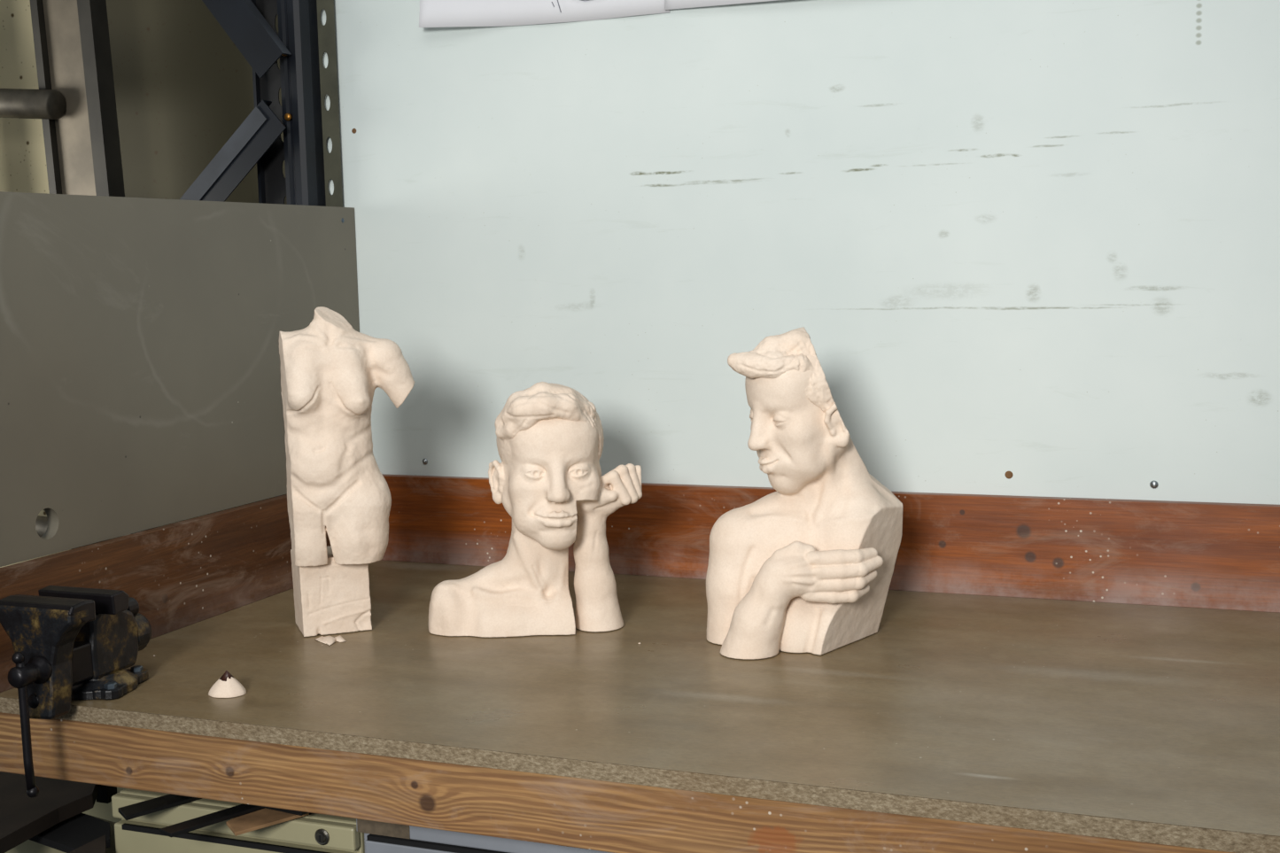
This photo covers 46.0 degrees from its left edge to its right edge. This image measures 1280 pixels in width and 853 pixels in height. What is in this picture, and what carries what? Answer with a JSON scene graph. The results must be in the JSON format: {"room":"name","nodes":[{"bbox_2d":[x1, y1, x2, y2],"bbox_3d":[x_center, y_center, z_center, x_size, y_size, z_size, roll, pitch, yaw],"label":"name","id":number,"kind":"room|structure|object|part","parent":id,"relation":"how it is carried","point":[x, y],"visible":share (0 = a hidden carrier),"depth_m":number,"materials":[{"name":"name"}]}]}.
{"room":"art studio","nodes":[
{"label":"art studio","id":0,"kind":"room"},
{"bbox_2d":[0,0,287,691],"bbox_3d":[-2.303,-0.601,3.626,3.850,3.260,0.045,1,7,22],"label":"wall","id":1,"kind":"structure","parent":0,"point":[182,87],"depth_m":3.08,"materials":[{"name":"beige paint"}]},
{"bbox_2d":[320,0,1279,504],"bbox_3d":[0.938,-0.507,2.036,3.350,3.260,0.015,1,7,22],"label":"wall","id":2,"kind":"structure","parent":0,"point":[1037,241],"depth_m":2.30,"materials":[{"name":"paint"}]},
{"bbox_2d":[422,458,427,465],"bbox_3d":[-0.373,0.061,2.620,0.011,0.011,0.007,1,7,22],"label":"screw","id":3,"kind":"object","parent":2,"relation":"attached to","point":[424,461],"visible":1,"depth_m":2.62,"materials":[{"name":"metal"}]},
{"bbox_2d":[418,0,669,27],"bbox_3d":[-0.163,-0.803,2.416,0.433,0.308,0.030,1,7,22],"label":"paper sheet","id":4,"kind":"object","parent":2,"relation":"attached to","point":[433,13],"visible":1,"depth_m":2.46,"materials":[{"name":"white paper"}]},
{"bbox_2d":[664,0,777,9],"bbox_3d":[0.259,-0.795,2.256,0.484,0.303,0.016,1,7,22],"label":"paper sheet","id":5,"kind":"object","parent":2,"relation":"attached to","point":[669,4],"visible":1,"depth_m":2.34,"materials":[{"name":"white paper"}]},
{"bbox_2d":[1004,471,1013,478],"bbox_3d":[0.551,0.072,2.253,0.012,0.012,0.005,1,7,22],"label":"plug","id":6,"kind":"object","parent":2,"relation":"in","point":[1008,474],"visible":1,"depth_m":2.25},
{"bbox_2d":[1149,480,1158,488],"bbox_3d":[0.742,0.084,2.177,0.012,0.012,0.007,1,7,22],"label":"screw","id":7,"kind":"object","parent":2,"relation":"attached to","point":[1153,484],"visible":1,"depth_m":2.17,"materials":[{"name":"metal"}]},
{"bbox_3d":[-1.486,1.299,1.240,7.200,0.039,4.200,1,7,22],"label":"floor","id":8,"kind":"structure","parent":0,"visible":0},
{"bbox_2d":[5,814,116,852],"bbox_3d":[-0.769,0.850,2.105,0.196,0.620,0.120,3,7,34],"label":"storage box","id":9,"kind":"object","parent":8,"relation":"on","point":[28,846],"visible":0.02,"depth_m":2.03,"materials":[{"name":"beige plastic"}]},
{"bbox_3d":[-0.797,0.845,2.062,0.196,0.600,0.020,3,7,34],"label":"panel","id":10,"kind":"part","parent":9,"relation":"part of","materials":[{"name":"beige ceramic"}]},
{"bbox_2d":[0,771,117,852],"bbox_3d":[-0.789,0.479,1.982,0.187,0.125,0.565,-3,7,-19],"label":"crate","id":11,"kind":"object","parent":9,"relation":"on","point":[54,818],"visible":0.76,"depth_m":1.99,"materials":[{"name":"black plastic"}]},
{"bbox_3d":[-0.669,0.532,1.815,0.050,0.020,0.163,-4,7,-19],"label":"corner rail","id":12,"kind":"part","parent":11,"relation":"part of","materials":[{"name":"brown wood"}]},
{"bbox_3d":[-0.750,0.464,2.115,0.020,0.124,0.020,1,7,22],"label":"corner post","id":13,"kind":"part","parent":11,"relation":"part of","materials":[{"name":"black metal"}]},
{"bbox_2d":[0,0,157,549],"bbox_3d":[-1.262,-0.127,3.012,0.708,2.400,0.083,1,7,22],"label":"ladder","id":14,"kind":"object","parent":8,"relation":"on","point":[74,101],"visible":0.16,"depth_m":2.89,"materials":[{"name":"metal"}]},
{"bbox_3d":[-1.052,-0.125,2.949,0.209,2.400,0.015,1,7,22],"label":"rail","id":15,"kind":"part","parent":14,"relation":"part of","materials":[{"name":"metal"}]},
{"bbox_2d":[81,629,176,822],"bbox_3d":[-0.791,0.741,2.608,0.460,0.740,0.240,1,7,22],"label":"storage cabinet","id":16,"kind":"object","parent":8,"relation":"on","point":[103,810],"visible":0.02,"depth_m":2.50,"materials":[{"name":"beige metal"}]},
{"bbox_2d":[111,788,364,852],"bbox_3d":[-0.383,0.792,2.108,0.352,0.727,0.572,1,7,22],"label":"base cabinet","id":17,"kind":"object","parent":8,"relation":"on","point":[313,833],"visible":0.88,"depth_m":1.82,"materials":[{"name":"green metal"}]},
{"bbox_2d":[117,793,201,820],"bbox_3d":[-0.565,0.455,1.851,0.155,0.005,0.035,-7,9,-44],"label":"bar","id":18,"kind":"object","parent":17,"relation":"on","point":[137,810],"visible":0.53,"depth_m":1.82,"materials":[{"name":"black metal"}]},
{"bbox_2d":[159,803,263,837],"bbox_3d":[-0.488,0.456,1.771,0.151,0.005,0.024,-7,9,-44],"label":"bar","id":19,"kind":"object","parent":17,"relation":"on","point":[203,821],"visible":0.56,"depth_m":1.75,"materials":[{"name":"black metal"}]},
{"bbox_3d":[-0.490,0.591,1.831,0.344,0.192,0.018,1,7,22],"label":"drawer","id":20,"kind":"part","parent":17,"relation":"part of","materials":[{"name":"beige metal"}]},
{"bbox_2d":[226,807,309,836],"bbox_3d":[-0.448,0.461,1.772,0.073,0.004,0.092,3,8,38],"label":"wood offcut","id":21,"kind":"object","parent":17,"relation":"on","point":[263,818],"visible":0.67,"depth_m":1.76,"materials":[{"name":"brown wood"}]},
{"bbox_2d":[248,804,308,815],"bbox_3d":[-0.439,0.435,1.895,0.250,0.006,0.230,1,7,22],"label":"tray","id":22,"kind":"object","parent":17,"relation":"on","point":[296,812],"visible":0.14,"depth_m":1.76,"materials":[{"name":"black metal"}]},
{"bbox_2d":[179,0,343,497],"bbox_3d":[-0.709,-0.039,2.692,0.406,2.268,0.078,1,7,22],"label":"storage rack","id":23,"kind":"object","parent":8,"relation":"on","point":[300,42],"visible":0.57,"depth_m":2.59,"materials":[{"name":"metal"}]},
{"bbox_3d":[-0.567,-0.003,2.648,0.067,2.200,0.027,-3,6,-16],"label":"post","id":24,"kind":"part","parent":23,"relation":"part of","materials":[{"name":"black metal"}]},
{"bbox_2d":[356,818,612,852],"bbox_3d":[0.098,0.786,1.917,0.676,0.756,0.568,1,7,22],"label":"base cabinet","id":25,"kind":"object","parent":8,"relation":"on","point":[379,837],"visible":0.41,"depth_m":1.71,"materials":[{"name":"grey metal"}]},
{"bbox_3d":[-0.007,0.618,1.641,0.654,0.274,0.018,1,7,22],"label":"drawer","id":26,"kind":"part","parent":25,"relation":"part of","materials":[{"name":"grey metal"}]},
{"bbox_2d":[0,473,1279,852],"bbox_3d":[0.388,0.664,1.807,2.360,1.010,1.070,1,7,22],"label":"workbench","id":27,"kind":"object","parent":8,"relation":"on","point":[1037,674],"visible":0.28,"depth_m":1.80,"materials":[{"name":"brown wood"}]},
{"bbox_2d":[0,585,151,798],"bbox_3d":[-0.681,0.306,1.831,0.122,0.220,0.228,1,7,22],"label":"bench vise","id":28,"kind":"object","parent":27,"relation":"attached to","point":[69,643],"visible":1,"depth_m":1.77,"materials":[{"name":"paint"}]},
{"bbox_3d":[-0.705,0.342,1.731,0.010,0.153,0.017,-7,8,-41],"label":"handle","id":29,"kind":"part","parent":28,"relation":"part of","materials":[{"name":"metal"}]},
{"bbox_3d":[-0.645,0.229,1.899,0.026,0.026,0.022,1,7,22],"label":"knob","id":30,"kind":"part","parent":28,"relation":"part of","materials":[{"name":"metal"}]},
{"bbox_2d":[0,191,359,566],"bbox_3d":[-0.723,-0.082,2.081,0.018,0.465,1.218,1,7,22],"label":"screen panel","id":31,"kind":"object","parent":27,"relation":"on","point":[141,390],"visible":0.94,"depth_m":2.12,"materials":[{"name":"grey laminate"}]},
{"bbox_2d":[208,670,246,698],"bbox_3d":[-0.501,0.310,1.833,0.047,0.028,0.041,1,7,22],"label":"clay lump","id":32,"kind":"object","parent":27,"relation":"on","point":[227,686],"visible":1,"depth_m":1.82,"materials":[{"name":"white ceramic"}]},
{"bbox_2d":[315,636,325,643],"bbox_3d":[-0.439,0.294,2.083,0.014,0.003,0.042,-5,7,-30],"label":"fragment","id":33,"kind":"object","parent":27,"relation":"on","point":[320,640],"visible":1,"depth_m":2.08,"materials":[{"name":"beige ceramic"}]},
{"bbox_2d":[321,636,336,645],"bbox_3d":[-0.429,0.293,2.081,0.018,0.006,0.054,-5,7,-27],"label":"fragment","id":34,"kind":"object","parent":27,"relation":"on","point":[329,640],"visible":1,"depth_m":2.07,"materials":[{"name":"beige ceramic"}]},
{"bbox_2d":[335,635,346,642],"bbox_3d":[-0.417,0.293,2.086,0.015,0.004,0.030,-5,7,-27],"label":"fragment","id":35,"kind":"object","parent":27,"relation":"on","point":[339,639],"visible":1,"depth_m":2.08,"materials":[{"name":"beige ceramic"}]},
{"bbox_2d":[279,306,414,636],"bbox_3d":[-0.405,0.060,2.124,0.180,0.457,0.147,-4,7,-20],"label":"sculpture","id":36,"kind":"object","parent":27,"relation":"on","point":[331,371],"visible":1,"depth_m":2.07,"materials":[{"name":"ceramic"}]},
{"bbox_2d":[428,381,642,637],"bbox_3d":[-0.150,0.108,2.122,0.295,0.350,0.200,1,7,22],"label":"sculpture","id":37,"kind":"object","parent":27,"relation":"on","point":[548,478],"visible":1,"depth_m":2.08,"materials":[{"name":"ceramic"}]},
{"bbox_2d":[705,326,902,659],"bbox_3d":[0.224,0.079,1.996,0.268,0.418,0.199,-3,6,-11],"label":"sculpture","id":38,"kind":"object","parent":27,"relation":"on","point":[808,565],"visible":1,"depth_m":1.95,"materials":[{"name":"ceramic"}]}
]}

